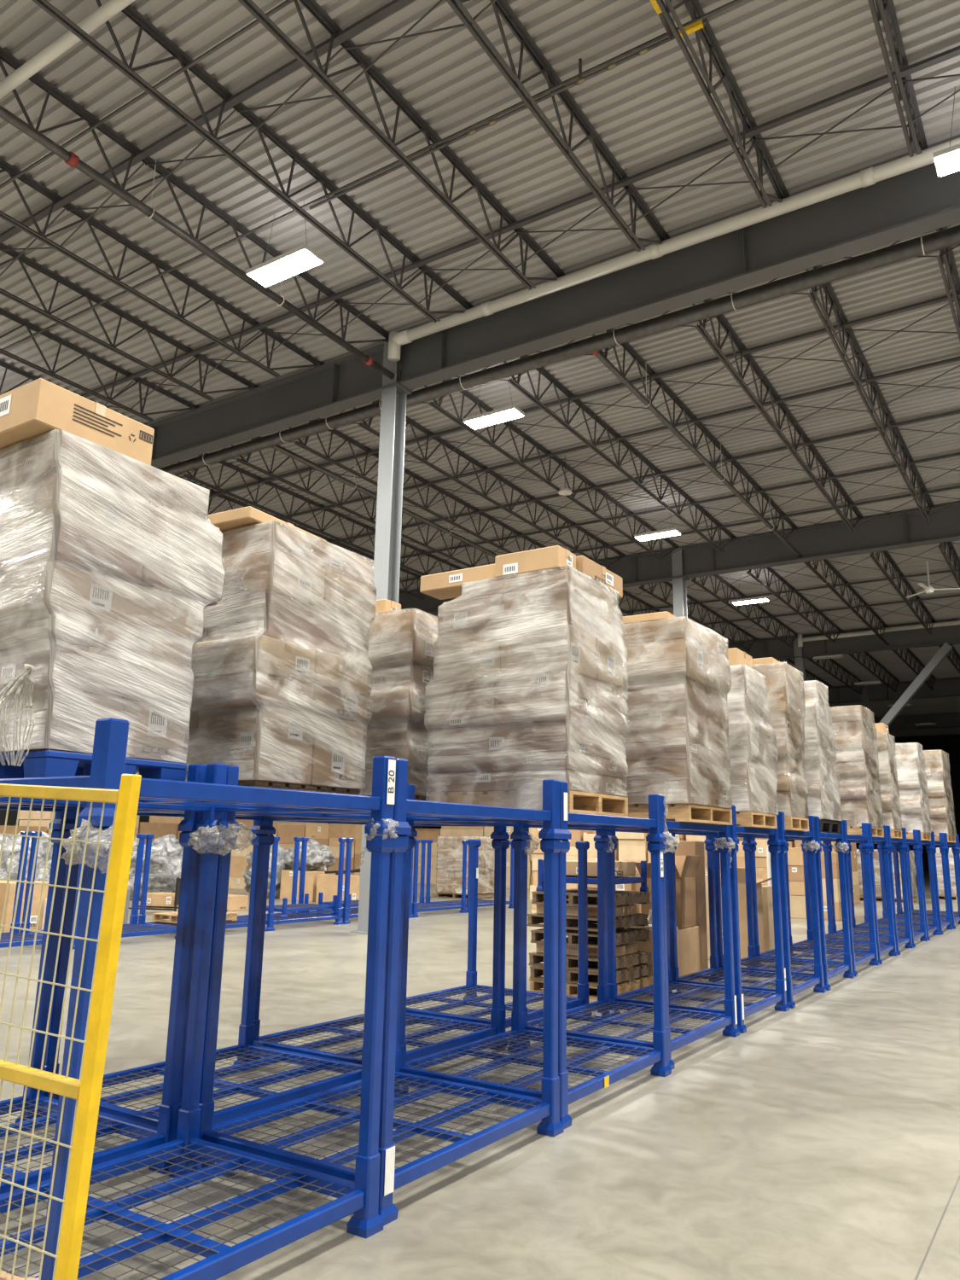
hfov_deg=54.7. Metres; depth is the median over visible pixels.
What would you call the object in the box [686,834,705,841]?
cardboard box
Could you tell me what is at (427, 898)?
socket
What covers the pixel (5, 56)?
joist
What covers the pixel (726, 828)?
socket
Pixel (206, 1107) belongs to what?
socket
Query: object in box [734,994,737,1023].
paper label
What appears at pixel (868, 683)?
lamp
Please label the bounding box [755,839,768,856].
cardboard box
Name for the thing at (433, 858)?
cardboard box
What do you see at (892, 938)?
socket
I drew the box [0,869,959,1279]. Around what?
floor
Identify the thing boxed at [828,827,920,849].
rack base
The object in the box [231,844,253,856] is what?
cardboard box
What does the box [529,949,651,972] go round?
wooden pallet
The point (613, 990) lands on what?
socket
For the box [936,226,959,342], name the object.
joist
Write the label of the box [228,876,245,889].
cardboard box
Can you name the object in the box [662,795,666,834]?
socket
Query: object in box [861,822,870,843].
socket
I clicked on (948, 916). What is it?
socket
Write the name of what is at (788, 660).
joist
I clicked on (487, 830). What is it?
cardboard box
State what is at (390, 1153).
paper label
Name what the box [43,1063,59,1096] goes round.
socket
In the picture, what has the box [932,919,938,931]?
socket
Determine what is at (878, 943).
socket
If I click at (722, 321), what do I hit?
joist
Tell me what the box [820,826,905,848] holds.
rack base
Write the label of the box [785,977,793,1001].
socket
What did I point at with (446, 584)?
cardboard box
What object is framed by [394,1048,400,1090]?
socket
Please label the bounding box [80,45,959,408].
joist bridging
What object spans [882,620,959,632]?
drain pipe
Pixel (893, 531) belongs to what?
girder
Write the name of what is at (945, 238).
sprinkler
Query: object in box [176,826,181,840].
cardboard box
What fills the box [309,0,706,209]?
gas line
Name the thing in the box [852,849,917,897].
load
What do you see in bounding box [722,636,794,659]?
girder
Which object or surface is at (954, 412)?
joist bridging
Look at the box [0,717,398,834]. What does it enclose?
rack base
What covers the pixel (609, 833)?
socket
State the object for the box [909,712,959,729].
girder
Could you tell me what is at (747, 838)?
socket
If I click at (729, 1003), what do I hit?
socket
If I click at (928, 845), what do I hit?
socket
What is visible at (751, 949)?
socket
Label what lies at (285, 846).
cardboard box
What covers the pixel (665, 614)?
cardboard box
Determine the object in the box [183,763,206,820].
socket
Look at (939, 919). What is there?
socket
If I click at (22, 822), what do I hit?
cardboard box
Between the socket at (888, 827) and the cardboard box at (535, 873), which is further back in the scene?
the cardboard box at (535, 873)
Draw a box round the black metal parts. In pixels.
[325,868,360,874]
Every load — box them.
[0,429,224,763]
[134,520,376,789]
[358,608,440,797]
[424,565,628,809]
[436,835,494,894]
[618,616,732,808]
[724,664,778,814]
[752,662,808,818]
[797,680,841,820]
[828,704,883,828]
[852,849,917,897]
[873,732,901,830]
[892,742,930,833]
[922,750,956,836]
[935,847,956,896]
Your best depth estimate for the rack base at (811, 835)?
9.94 m
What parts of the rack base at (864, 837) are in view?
frame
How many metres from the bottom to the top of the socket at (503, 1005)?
0.245 m
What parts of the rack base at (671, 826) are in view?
frame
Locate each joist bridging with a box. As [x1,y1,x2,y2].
[0,0,496,276]
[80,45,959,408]
[170,239,959,475]
[209,291,959,511]
[277,355,959,530]
[328,409,959,551]
[369,452,959,573]
[399,485,959,596]
[618,540,959,604]
[618,569,959,619]
[699,594,959,637]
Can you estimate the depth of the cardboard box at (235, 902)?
19.44 m
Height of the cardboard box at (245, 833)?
0.439 m
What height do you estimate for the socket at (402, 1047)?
0.245 m
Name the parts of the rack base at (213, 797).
frame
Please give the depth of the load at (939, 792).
19.20 m
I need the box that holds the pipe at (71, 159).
[0,104,395,379]
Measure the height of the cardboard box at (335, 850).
0.382 m
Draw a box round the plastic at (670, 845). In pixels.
[663,791,678,851]
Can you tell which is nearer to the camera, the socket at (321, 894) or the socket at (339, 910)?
the socket at (339, 910)
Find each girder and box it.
[146,343,383,467]
[397,162,959,389]
[398,549,672,614]
[682,503,959,578]
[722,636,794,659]
[802,619,959,657]
[828,685,863,703]
[867,678,959,701]
[872,715,906,730]
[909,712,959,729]
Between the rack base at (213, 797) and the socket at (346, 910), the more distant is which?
the socket at (346, 910)
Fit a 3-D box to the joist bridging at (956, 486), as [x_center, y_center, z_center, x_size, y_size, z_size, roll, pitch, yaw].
[-4.829,-1.573,34.782,47.000,0.663,0.203,-7,-15,32]
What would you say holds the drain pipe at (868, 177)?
attached to the joist at (729, 77)
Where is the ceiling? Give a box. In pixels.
[0,0,959,736]
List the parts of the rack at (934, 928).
post, post, frame, post, post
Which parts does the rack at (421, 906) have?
post, post, frame, post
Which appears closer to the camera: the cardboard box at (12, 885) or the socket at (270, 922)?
the cardboard box at (12, 885)
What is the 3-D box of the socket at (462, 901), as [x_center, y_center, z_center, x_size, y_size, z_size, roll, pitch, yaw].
[-0.354,5.744,20.099,0.079,0.245,0.102,-7,-15,32]
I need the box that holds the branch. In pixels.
[271,444,620,616]
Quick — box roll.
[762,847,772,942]
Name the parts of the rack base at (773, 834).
frame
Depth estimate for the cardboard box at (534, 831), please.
19.13 m
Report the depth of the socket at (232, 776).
4.67 m
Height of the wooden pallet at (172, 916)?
0.120 m
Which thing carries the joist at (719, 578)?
on the steel column at (799, 659)
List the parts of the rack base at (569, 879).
frame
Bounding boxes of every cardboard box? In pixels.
[0,378,154,465]
[0,825,46,836]
[0,879,48,932]
[18,810,55,820]
[18,819,51,831]
[133,827,138,839]
[134,815,139,827]
[138,821,177,839]
[145,891,174,908]
[149,815,184,826]
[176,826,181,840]
[207,506,325,541]
[226,894,248,911]
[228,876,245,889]
[229,856,248,877]
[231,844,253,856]
[234,830,276,844]
[235,820,253,829]
[250,824,304,843]
[278,822,328,839]
[279,843,294,849]
[279,869,335,901]
[313,838,327,845]
[315,873,360,902]
[323,837,354,846]
[326,857,353,874]
[328,823,362,838]
[329,846,354,857]
[353,854,360,869]
[354,838,361,854]
[372,599,401,614]
[412,866,436,884]
[413,831,440,842]
[413,842,437,855]
[413,855,436,867]
[415,828,440,831]
[419,564,495,599]
[440,828,483,836]
[441,826,483,829]
[483,826,530,840]
[494,545,575,578]
[506,840,529,858]
[506,857,531,870]
[506,869,531,889]
[529,836,543,853]
[529,884,537,900]
[530,827,541,836]
[531,853,543,871]
[531,900,543,909]
[532,870,537,885]
[535,938,598,956]
[536,903,591,916]
[565,846,577,855]
[565,855,577,860]
[565,860,635,876]
[565,883,577,889]
[568,829,593,846]
[576,555,622,599]
[583,833,618,857]
[587,856,618,861]
[587,884,597,888]
[587,904,636,917]
[587,942,637,957]
[615,832,649,839]
[615,871,641,913]
[618,610,676,625]
[618,838,649,862]
[634,925,701,981]
[647,850,651,862]
[674,834,680,840]
[674,840,708,970]
[679,834,686,838]
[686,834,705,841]
[704,843,707,864]
[704,864,707,874]
[704,874,723,959]
[723,647,752,668]
[736,841,744,855]
[736,855,744,867]
[739,840,795,847]
[751,657,779,665]
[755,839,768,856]
[755,856,767,867]
[756,866,767,886]
[787,847,803,866]
[788,865,804,881]
[788,880,805,896]
[789,895,806,919]
[794,839,856,849]
[820,841,837,854]
[820,854,838,864]
[820,863,839,878]
[821,878,840,902]
[823,901,842,920]
[850,849,857,871]
[851,871,858,885]
[852,884,860,904]
[872,722,888,733]
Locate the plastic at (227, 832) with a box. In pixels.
[193,829,234,855]
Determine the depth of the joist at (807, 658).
47.86 m
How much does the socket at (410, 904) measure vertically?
0.245 m
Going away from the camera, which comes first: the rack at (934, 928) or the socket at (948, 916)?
the rack at (934, 928)
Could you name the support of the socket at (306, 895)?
attached to the rack base at (284, 908)
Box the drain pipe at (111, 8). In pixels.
[0,0,135,98]
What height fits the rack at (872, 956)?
1.525 m
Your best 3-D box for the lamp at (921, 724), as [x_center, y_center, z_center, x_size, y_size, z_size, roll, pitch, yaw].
[29.804,5.175,62.144,1.200,1.051,0.400,-7,-15,32]
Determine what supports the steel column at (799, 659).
on the floor
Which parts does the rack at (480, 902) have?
post, post, frame, post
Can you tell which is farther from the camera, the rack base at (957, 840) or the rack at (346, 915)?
the rack base at (957, 840)
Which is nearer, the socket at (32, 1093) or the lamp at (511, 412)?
the socket at (32, 1093)
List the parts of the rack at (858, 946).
post, post, frame, post, post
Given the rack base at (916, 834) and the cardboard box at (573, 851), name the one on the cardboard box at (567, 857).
the cardboard box at (573, 851)
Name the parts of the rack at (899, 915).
post, post, frame, post, post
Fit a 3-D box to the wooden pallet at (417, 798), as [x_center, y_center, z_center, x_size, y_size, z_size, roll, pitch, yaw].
[-0.647,1.271,7.047,0.920,0.130,0.900,-7,-15,32]
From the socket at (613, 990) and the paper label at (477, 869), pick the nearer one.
the socket at (613, 990)
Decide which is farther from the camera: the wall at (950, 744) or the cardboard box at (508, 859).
the wall at (950, 744)
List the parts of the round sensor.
hanging rod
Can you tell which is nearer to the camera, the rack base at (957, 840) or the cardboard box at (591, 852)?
the cardboard box at (591, 852)
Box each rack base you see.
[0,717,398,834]
[0,763,206,831]
[73,812,370,835]
[223,757,564,838]
[266,893,337,918]
[267,820,509,839]
[316,892,359,913]
[407,780,666,842]
[526,795,733,843]
[535,859,648,891]
[606,804,780,844]
[668,811,817,846]
[714,816,846,847]
[750,820,871,847]
[785,823,890,848]
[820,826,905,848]
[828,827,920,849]
[848,829,933,849]
[873,831,946,849]
[891,832,958,849]
[896,834,959,849]
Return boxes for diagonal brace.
[878,642,953,726]
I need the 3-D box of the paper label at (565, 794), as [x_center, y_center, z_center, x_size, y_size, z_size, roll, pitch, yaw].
[0.497,0.966,5.381,0.002,0.160,0.045,-7,-15,32]
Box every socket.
[9,922,20,939]
[19,921,30,932]
[20,1069,46,1117]
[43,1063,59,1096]
[54,808,74,819]
[70,927,76,944]
[87,717,129,808]
[129,914,138,926]
[138,914,145,924]
[157,1102,181,1143]
[174,1107,201,1165]
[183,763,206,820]
[198,1099,214,1140]
[202,762,226,820]
[223,765,238,820]
[237,1024,255,1061]
[253,817,268,826]
[253,1018,260,1040]
[266,913,274,927]
[267,820,273,826]
[281,897,287,914]
[303,893,308,905]
[318,892,323,904]
[331,895,337,911]
[335,907,342,921]
[342,907,349,920]
[349,894,351,909]
[353,1152,380,1220]
[370,756,395,820]
[378,1143,394,1210]
[393,757,407,821]
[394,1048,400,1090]
[398,1043,406,1068]
[406,783,409,821]
[407,784,414,827]
[408,902,412,914]
[412,902,417,914]
[418,896,424,902]
[424,896,430,902]
[460,899,465,910]
[465,971,477,995]
[490,1007,504,1034]
[494,826,506,831]
[502,1004,506,1032]
[509,896,513,906]
[511,1011,524,1045]
[513,823,526,831]
[523,1006,527,1024]
[537,859,543,885]
[541,1076,559,1124]
[542,779,559,829]
[558,1070,568,1117]
[559,780,567,829]
[577,983,588,1005]
[595,828,607,835]
[597,985,609,1012]
[606,831,615,835]
[607,983,617,1010]
[640,860,646,886]
[648,794,663,833]
[652,1029,668,1067]
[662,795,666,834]
[666,1024,671,1061]
[668,833,674,837]
[668,968,671,992]
[670,966,679,989]
[705,834,714,839]
[709,955,718,976]
[717,954,724,975]
[718,808,730,837]
[723,999,737,1029]
[728,804,736,837]
[736,996,744,1025]
[743,836,750,840]
[747,945,756,963]
[754,944,760,963]
[768,814,779,839]
[775,978,786,1005]
[777,811,785,839]
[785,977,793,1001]
[789,936,792,953]
[805,815,815,841]
[806,930,813,943]
[814,816,820,841]
[814,964,824,987]
[821,963,828,984]
[827,925,833,936]
[832,924,836,932]
[836,819,844,842]
[843,820,848,842]
[843,953,852,973]
[850,952,855,971]
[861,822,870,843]
[864,914,868,922]
[868,823,872,843]
[869,942,878,960]
[876,942,880,960]
[880,825,888,843]
[882,911,887,918]
[887,826,890,844]
[888,935,896,952]
[894,935,899,951]
[896,907,901,915]
[898,827,904,844]
[902,827,907,844]
[904,929,912,944]
[910,929,914,943]
[913,829,919,845]
[918,829,921,845]
[919,923,926,937]
[925,923,929,936]
[926,833,931,846]
[930,831,935,846]
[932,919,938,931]
[937,918,942,930]
[938,832,944,846]
[943,832,948,847]
[946,914,952,926]
[950,913,954,925]
[955,834,959,847]
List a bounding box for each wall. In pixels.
[0,773,423,828]
[422,734,959,869]
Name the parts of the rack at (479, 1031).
post, frame, post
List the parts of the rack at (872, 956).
post, frame, post, post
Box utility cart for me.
[128,873,180,912]
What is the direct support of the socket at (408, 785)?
attached to the rack base at (405, 810)
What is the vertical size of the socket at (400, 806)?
0.295 m
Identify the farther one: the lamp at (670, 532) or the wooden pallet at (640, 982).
the lamp at (670, 532)
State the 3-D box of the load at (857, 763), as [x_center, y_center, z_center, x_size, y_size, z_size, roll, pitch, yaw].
[5.365,1.903,13.794,0.915,1.730,1.090,-7,-15,32]
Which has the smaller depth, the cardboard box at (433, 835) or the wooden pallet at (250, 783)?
the wooden pallet at (250, 783)
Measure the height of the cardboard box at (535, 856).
0.352 m
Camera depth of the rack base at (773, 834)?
8.63 m
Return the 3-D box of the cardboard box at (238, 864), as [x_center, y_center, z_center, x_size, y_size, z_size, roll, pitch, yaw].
[-7.187,6.939,28.451,1.223,0.588,1.237,-7,-15,32]
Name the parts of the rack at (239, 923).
post, frame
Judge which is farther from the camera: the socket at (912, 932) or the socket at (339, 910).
the socket at (339, 910)
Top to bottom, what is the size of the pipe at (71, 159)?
0.919 m
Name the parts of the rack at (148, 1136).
post, frame, post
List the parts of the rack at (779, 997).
post, post, frame, post, post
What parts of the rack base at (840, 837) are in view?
frame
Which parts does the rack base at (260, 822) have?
frame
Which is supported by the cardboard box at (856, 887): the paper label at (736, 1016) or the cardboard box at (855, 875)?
the cardboard box at (855, 875)
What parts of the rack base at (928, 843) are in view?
frame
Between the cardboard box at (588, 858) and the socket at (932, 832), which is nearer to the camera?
the socket at (932, 832)
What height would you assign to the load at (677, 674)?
1.472 m
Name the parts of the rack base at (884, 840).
frame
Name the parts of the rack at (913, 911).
post, post, frame, post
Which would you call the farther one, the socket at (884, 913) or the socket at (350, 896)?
the socket at (884, 913)
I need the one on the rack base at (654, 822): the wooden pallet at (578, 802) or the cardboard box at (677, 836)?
the wooden pallet at (578, 802)
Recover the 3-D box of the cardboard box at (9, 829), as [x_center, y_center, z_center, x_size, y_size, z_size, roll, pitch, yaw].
[-13.421,5.388,25.980,1.532,0.369,1.797,-7,-15,32]
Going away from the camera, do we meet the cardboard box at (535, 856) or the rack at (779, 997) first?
the rack at (779, 997)
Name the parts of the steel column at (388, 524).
plate, seat plate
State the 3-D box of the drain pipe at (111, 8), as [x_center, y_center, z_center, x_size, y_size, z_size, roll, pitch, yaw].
[-12.694,-5.889,15.685,23.100,0.136,0.136,-7,-15,32]
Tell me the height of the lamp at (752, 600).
1.051 m
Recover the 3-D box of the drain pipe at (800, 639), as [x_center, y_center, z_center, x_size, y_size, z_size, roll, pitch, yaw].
[15.474,-0.165,39.948,3.506,0.600,0.220,-7,-15,32]
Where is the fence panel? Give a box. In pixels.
[0,773,141,1279]
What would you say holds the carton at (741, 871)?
on the floor
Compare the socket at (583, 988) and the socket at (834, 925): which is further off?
the socket at (834, 925)
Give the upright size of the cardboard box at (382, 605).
0.142 m
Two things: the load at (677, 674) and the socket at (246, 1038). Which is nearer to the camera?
the socket at (246, 1038)
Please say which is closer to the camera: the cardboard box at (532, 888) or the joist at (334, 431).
the cardboard box at (532, 888)
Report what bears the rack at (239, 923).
on the floor
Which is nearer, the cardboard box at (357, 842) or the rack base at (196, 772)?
the rack base at (196, 772)
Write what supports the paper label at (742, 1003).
attached to the rack at (779, 997)
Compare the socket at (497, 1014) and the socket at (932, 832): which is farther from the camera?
the socket at (932, 832)
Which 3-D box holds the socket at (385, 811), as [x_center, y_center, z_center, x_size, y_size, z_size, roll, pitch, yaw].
[-0.418,0.651,4.003,0.074,0.295,0.078,-7,-15,32]
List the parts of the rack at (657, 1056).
post, post, frame, post, post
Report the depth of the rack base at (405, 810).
4.78 m
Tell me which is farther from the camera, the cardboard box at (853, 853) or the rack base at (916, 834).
the cardboard box at (853, 853)
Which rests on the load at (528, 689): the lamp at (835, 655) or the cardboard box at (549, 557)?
the cardboard box at (549, 557)
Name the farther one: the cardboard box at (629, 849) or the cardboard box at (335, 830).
the cardboard box at (335, 830)
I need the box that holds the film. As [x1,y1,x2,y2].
[2,667,33,757]
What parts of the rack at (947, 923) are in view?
post, frame, post, post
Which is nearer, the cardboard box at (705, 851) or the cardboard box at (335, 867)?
the cardboard box at (705, 851)
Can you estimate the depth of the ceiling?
14.64 m
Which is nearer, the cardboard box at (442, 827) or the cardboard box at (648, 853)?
the cardboard box at (648, 853)
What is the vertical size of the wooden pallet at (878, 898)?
0.130 m
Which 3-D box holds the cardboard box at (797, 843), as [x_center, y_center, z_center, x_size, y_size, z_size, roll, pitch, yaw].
[9.918,5.799,26.626,1.374,0.432,1.420,-7,-15,32]
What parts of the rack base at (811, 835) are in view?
frame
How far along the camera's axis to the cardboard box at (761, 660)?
9.97 m
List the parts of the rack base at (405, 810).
frame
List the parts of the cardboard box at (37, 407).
printed frame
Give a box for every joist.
[0,46,389,343]
[0,158,324,378]
[0,242,258,401]
[0,307,199,421]
[0,360,40,395]
[31,0,474,323]
[156,467,424,599]
[177,453,464,575]
[230,436,494,567]
[238,0,565,290]
[289,418,546,553]
[353,399,626,570]
[401,345,679,561]
[445,0,669,251]
[503,354,736,552]
[592,327,797,538]
[612,589,662,615]
[638,581,757,651]
[656,0,790,208]
[681,548,797,647]
[692,297,863,532]
[746,566,842,643]
[757,639,831,690]
[805,264,934,521]
[806,657,863,694]
[808,558,887,636]
[842,630,900,692]
[867,0,928,157]
[869,550,935,634]
[887,626,936,689]
[935,621,959,673]
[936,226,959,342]
[937,541,959,587]
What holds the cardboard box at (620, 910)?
on the wooden pallet at (640, 919)
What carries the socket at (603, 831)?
attached to the rack base at (671, 826)
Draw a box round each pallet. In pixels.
[0,750,187,781]
[151,911,237,923]
[238,780,360,795]
[366,795,429,801]
[429,790,628,816]
[436,892,494,899]
[527,913,648,931]
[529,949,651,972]
[529,961,652,986]
[529,976,652,1000]
[530,925,650,948]
[531,888,650,907]
[628,803,732,825]
[735,811,777,828]
[784,816,808,831]
[819,819,841,833]
[846,826,884,837]
[859,896,917,902]
[890,829,902,838]
[906,832,930,840]
[934,835,955,842]
[938,895,957,900]
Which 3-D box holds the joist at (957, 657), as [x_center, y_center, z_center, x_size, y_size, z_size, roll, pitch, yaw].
[22.646,0.972,44.099,0.150,0.780,14.280,-7,-15,32]
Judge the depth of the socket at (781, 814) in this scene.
9.26 m
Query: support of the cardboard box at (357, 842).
on the cardboard box at (357, 859)
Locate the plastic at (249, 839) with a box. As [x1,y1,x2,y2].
[227,827,253,849]
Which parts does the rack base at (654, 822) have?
frame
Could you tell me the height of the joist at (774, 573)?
0.780 m
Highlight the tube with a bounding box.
[593,923,677,930]
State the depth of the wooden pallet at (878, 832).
13.12 m
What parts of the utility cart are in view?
leg, panel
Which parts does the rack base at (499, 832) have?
frame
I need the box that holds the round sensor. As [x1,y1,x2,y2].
[558,455,571,495]
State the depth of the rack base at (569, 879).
9.82 m
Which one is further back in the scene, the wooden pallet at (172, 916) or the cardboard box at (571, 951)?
the wooden pallet at (172, 916)
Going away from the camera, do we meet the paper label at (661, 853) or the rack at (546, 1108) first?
the rack at (546, 1108)
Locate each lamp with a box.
[245,203,324,287]
[463,386,524,429]
[634,500,681,541]
[731,572,769,605]
[813,654,843,659]
[855,664,881,685]
[888,704,911,707]
[915,710,936,726]
[932,86,959,177]
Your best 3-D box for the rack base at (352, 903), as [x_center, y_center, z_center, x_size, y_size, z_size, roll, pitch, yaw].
[-2.354,5.077,18.052,0.769,0.330,1.537,-7,-15,32]
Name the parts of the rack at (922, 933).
post, post, frame, post, post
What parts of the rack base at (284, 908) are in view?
frame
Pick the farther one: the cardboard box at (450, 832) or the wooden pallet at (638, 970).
the cardboard box at (450, 832)
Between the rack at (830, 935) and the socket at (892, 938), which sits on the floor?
the rack at (830, 935)
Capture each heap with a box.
[0,831,53,881]
[127,833,183,900]
[242,843,293,898]
[281,837,335,871]
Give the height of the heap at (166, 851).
1.547 m
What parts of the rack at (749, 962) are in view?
post, post, frame, post, post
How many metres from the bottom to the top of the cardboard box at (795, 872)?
0.336 m
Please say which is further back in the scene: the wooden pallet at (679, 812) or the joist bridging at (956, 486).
the joist bridging at (956, 486)
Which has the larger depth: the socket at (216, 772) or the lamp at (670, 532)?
the lamp at (670, 532)
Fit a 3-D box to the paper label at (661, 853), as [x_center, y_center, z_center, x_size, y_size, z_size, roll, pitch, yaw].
[1.273,1.572,6.495,0.003,0.170,0.050,-7,-15,32]
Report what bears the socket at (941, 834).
attached to the rack base at (941, 842)
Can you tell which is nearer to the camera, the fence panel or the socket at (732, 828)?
the fence panel
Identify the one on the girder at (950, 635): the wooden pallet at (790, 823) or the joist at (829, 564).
the joist at (829, 564)
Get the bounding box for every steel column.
[349,342,412,934]
[669,547,689,617]
[791,636,806,681]
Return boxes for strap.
[0,1270,38,1279]
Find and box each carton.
[626,855,701,928]
[737,867,771,962]
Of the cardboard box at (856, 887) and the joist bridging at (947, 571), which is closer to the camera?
the cardboard box at (856, 887)
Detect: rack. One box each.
[0,826,395,1279]
[0,829,200,1194]
[0,831,42,948]
[19,831,176,949]
[40,829,362,1127]
[138,833,267,931]
[197,832,564,1225]
[226,836,346,930]
[252,834,507,1064]
[296,837,413,924]
[398,836,671,1128]
[406,838,592,1042]
[412,839,467,917]
[424,839,514,912]
[510,839,739,1069]
[606,841,789,1033]
[667,843,826,1008]
[714,843,854,990]
[750,845,879,977]
[785,846,897,964]
[808,847,913,954]
[828,847,928,947]
[848,847,940,940]
[877,848,953,934]
[882,849,959,929]
[896,849,959,916]
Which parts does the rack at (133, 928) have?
post, post, frame, post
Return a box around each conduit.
[0,0,295,189]
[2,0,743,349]
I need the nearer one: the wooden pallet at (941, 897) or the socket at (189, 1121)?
the socket at (189, 1121)
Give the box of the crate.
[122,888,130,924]
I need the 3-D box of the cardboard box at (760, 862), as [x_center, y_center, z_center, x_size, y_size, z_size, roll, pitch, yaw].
[6.503,5.072,21.184,0.502,0.236,0.545,-7,-15,32]
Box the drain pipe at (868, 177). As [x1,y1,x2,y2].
[387,137,959,361]
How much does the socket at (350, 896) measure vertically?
0.295 m
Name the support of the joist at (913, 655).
on the girder at (950, 635)
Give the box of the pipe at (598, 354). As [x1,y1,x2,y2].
[590,350,889,645]
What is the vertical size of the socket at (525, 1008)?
0.245 m
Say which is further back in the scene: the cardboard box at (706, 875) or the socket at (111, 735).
the cardboard box at (706, 875)
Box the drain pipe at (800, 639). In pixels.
[797,628,883,646]
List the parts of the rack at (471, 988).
post, frame, post, post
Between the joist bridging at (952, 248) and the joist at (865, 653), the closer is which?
the joist bridging at (952, 248)
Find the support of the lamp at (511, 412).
hanging from the ceiling
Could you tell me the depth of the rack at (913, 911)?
20.87 m
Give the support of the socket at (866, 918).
attached to the rack at (934, 928)
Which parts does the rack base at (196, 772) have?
frame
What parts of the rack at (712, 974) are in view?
post, post, frame, post, post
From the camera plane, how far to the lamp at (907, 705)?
54.03 m
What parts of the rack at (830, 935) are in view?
post, frame, post, post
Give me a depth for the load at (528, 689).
5.93 m
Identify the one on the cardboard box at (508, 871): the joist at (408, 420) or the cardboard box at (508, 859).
the cardboard box at (508, 859)
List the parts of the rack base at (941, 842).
frame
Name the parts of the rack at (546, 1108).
post, frame, post, post, post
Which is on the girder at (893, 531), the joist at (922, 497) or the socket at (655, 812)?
the joist at (922, 497)
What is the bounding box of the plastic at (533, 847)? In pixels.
[524,837,539,854]
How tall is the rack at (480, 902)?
1.525 m
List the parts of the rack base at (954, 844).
frame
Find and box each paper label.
[384,1146,395,1196]
[386,759,395,804]
[476,867,478,878]
[564,792,567,820]
[604,1075,609,1087]
[659,851,663,877]
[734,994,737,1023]
[741,994,744,1019]
[784,968,786,990]
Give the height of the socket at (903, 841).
0.295 m
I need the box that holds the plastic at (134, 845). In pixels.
[66,826,136,868]
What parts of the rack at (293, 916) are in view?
post, frame, post, post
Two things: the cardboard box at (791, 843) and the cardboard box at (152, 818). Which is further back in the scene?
the cardboard box at (152, 818)
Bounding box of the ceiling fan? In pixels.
[906,560,959,597]
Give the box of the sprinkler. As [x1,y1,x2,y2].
[158,224,959,475]
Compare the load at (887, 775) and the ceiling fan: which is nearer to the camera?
the load at (887, 775)
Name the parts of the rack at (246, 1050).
post, post, frame, post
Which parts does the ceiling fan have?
blade, blade, down rod, blade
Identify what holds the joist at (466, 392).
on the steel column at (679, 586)
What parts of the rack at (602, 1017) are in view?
post, post, frame, post, post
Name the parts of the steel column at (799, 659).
seat plate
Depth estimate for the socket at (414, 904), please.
18.62 m
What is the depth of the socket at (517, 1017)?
6.83 m
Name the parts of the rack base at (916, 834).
frame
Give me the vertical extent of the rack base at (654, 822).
0.330 m
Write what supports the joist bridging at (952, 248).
attached to the joist
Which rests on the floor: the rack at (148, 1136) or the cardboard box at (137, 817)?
the rack at (148, 1136)
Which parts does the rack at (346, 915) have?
post, frame, post, post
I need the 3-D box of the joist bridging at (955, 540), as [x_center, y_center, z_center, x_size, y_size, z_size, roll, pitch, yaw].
[0.577,-1.068,36.621,38.000,0.663,0.203,-7,-15,32]
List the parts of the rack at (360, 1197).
post, frame, post, post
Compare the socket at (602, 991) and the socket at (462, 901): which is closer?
the socket at (602, 991)
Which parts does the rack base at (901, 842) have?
frame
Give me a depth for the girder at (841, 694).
53.50 m
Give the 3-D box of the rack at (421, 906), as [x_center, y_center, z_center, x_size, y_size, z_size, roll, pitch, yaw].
[-1.296,5.042,19.805,1.233,1.525,1.909,-7,-15,32]
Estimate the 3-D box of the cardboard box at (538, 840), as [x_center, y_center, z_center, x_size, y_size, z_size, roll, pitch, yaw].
[1.405,4.244,19.195,0.564,0.336,0.512,-7,-15,32]
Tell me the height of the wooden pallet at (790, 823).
0.130 m
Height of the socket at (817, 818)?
0.295 m
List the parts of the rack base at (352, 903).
frame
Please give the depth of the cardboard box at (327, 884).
22.17 m
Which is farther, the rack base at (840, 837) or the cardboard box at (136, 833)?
the cardboard box at (136, 833)
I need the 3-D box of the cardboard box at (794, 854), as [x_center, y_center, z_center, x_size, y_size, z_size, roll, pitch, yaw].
[7.007,4.869,20.877,0.642,0.389,0.587,-7,-15,32]
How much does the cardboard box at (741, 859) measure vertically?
0.402 m
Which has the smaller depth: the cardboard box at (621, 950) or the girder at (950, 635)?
the cardboard box at (621, 950)
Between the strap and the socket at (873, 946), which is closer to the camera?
the strap
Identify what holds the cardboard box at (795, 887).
on the cardboard box at (798, 910)
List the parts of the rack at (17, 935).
post, frame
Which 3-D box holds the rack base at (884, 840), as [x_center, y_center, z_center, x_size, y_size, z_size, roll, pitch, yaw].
[5.226,2.881,13.663,1.274,0.330,1.278,-7,-15,32]
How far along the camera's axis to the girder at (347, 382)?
19.18 m
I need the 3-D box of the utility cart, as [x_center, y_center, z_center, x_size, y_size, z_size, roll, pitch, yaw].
[-6.363,5.001,18.245,1.200,0.750,0.620,-1,-12,10]
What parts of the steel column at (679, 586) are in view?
seat plate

